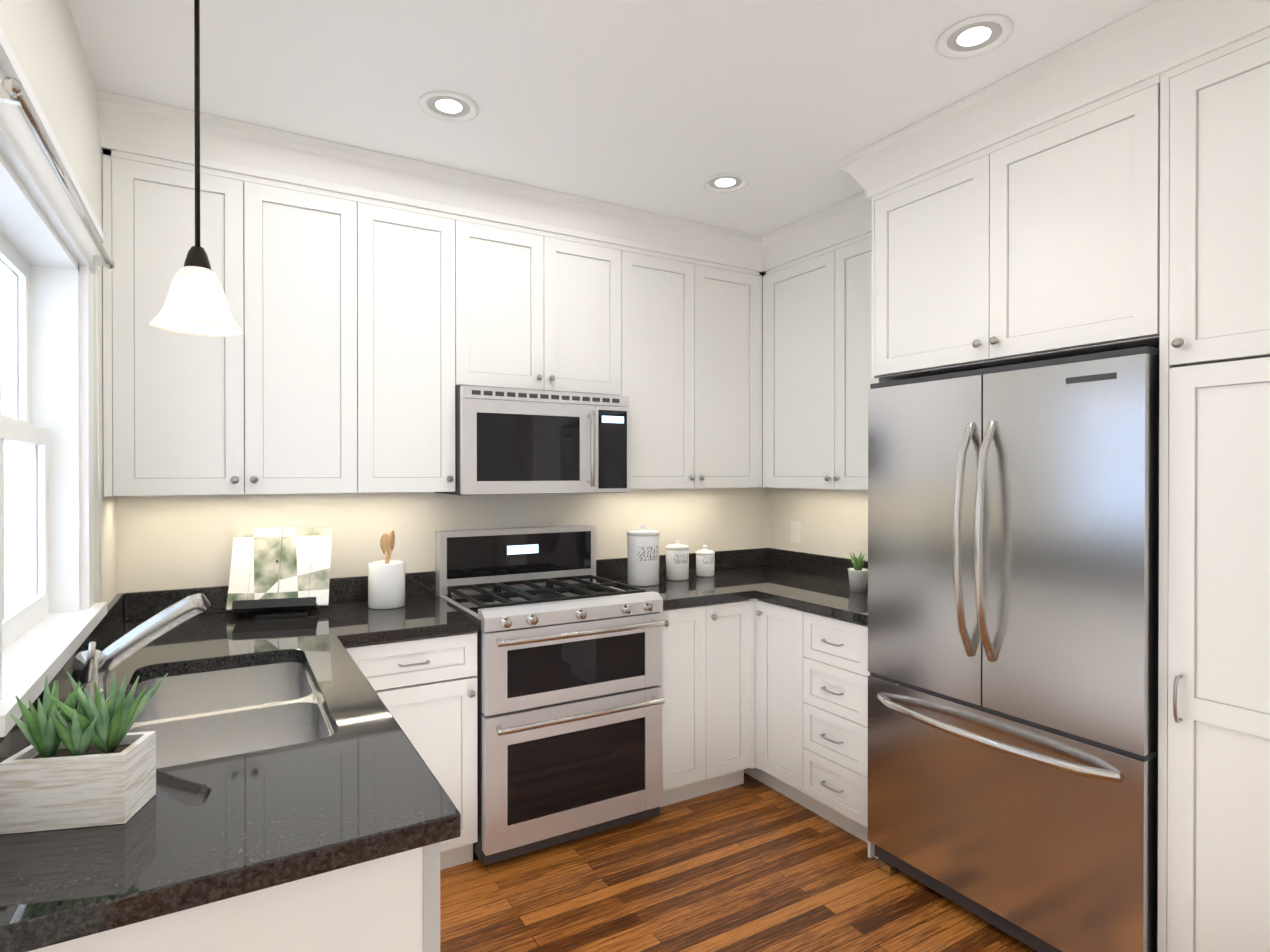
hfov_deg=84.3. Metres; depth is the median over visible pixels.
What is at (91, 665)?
faucet
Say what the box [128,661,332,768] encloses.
sink
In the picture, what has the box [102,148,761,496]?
upper cabinet
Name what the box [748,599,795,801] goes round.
base cabinet
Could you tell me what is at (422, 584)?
backsplash
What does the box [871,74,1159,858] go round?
upper cabinet
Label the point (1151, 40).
crown molding
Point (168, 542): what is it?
wall
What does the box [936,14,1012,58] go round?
recessed light
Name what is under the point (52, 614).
window
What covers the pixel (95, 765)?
planter box
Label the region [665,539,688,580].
canister
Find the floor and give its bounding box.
[440,772,1037,951]
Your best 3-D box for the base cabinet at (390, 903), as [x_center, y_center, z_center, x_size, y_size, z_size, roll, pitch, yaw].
[-0.692,1.003,1.146,0.620,0.876,0.475,0,0,-30]
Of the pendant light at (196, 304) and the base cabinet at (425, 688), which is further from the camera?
the base cabinet at (425, 688)
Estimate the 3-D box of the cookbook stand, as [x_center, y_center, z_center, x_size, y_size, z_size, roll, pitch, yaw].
[-1.339,0.358,2.642,0.345,0.322,0.196,0,0,-16]
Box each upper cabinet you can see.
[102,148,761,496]
[762,232,874,489]
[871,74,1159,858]
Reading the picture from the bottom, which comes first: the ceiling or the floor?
the floor
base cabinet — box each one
[28,842,439,951]
[345,631,477,869]
[659,599,754,807]
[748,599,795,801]
[796,609,873,857]
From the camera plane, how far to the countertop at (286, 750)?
1.25 m
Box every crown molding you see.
[97,90,768,271]
[757,207,871,269]
[829,0,1269,211]
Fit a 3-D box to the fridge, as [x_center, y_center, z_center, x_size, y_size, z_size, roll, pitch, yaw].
[1.334,0.549,2.338,0.766,1.772,0.898,0,0,-30]
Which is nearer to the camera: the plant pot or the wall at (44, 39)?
the wall at (44, 39)
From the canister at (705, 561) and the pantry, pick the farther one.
the canister at (705, 561)
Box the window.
[0,26,114,736]
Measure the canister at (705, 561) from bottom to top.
0.158 m
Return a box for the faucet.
[72,593,210,716]
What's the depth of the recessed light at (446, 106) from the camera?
2.24 m
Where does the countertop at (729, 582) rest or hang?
on the base cabinet at (707, 685)
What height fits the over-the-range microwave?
0.432 m
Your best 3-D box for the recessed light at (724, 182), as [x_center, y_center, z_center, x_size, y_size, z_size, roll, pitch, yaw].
[0.365,-1.182,2.834,0.188,0.010,0.188,0,0,-30]
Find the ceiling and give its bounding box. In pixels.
[68,0,1156,235]
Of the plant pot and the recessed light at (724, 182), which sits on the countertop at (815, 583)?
the plant pot
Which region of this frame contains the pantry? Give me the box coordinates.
[1157,28,1269,951]
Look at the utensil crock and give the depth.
2.73 m
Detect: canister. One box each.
[627,525,659,585]
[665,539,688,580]
[696,545,714,576]
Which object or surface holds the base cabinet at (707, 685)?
on the floor
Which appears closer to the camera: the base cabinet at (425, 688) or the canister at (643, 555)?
the base cabinet at (425, 688)
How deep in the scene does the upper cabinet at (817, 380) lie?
3.23 m
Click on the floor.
(751, 864)
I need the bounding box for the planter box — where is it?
[0,670,167,833]
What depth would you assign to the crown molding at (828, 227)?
3.24 m
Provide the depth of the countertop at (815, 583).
3.43 m
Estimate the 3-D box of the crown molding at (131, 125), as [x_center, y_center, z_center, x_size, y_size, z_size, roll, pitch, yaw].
[-0.493,-1.115,2.888,2.740,0.144,0.105,0,0,-30]
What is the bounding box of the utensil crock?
[368,529,404,608]
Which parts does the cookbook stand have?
leg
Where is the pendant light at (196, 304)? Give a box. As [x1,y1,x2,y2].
[149,0,243,336]
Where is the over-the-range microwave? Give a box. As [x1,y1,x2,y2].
[435,385,628,494]
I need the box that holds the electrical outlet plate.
[791,522,799,542]
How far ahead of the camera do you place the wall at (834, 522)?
3.70 m
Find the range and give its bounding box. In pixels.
[435,525,664,865]
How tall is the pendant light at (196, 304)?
0.837 m
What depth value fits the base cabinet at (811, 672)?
2.80 m
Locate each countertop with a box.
[0,576,467,951]
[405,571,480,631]
[596,555,747,608]
[689,548,867,624]
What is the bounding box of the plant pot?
[848,551,867,591]
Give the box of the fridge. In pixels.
[868,346,1158,951]
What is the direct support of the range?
on the floor
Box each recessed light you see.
[418,90,478,121]
[702,173,748,192]
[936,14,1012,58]
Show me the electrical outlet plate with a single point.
(795, 532)
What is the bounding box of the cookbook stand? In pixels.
[226,527,331,618]
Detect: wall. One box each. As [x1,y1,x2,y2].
[0,0,116,604]
[116,272,768,620]
[768,488,867,560]

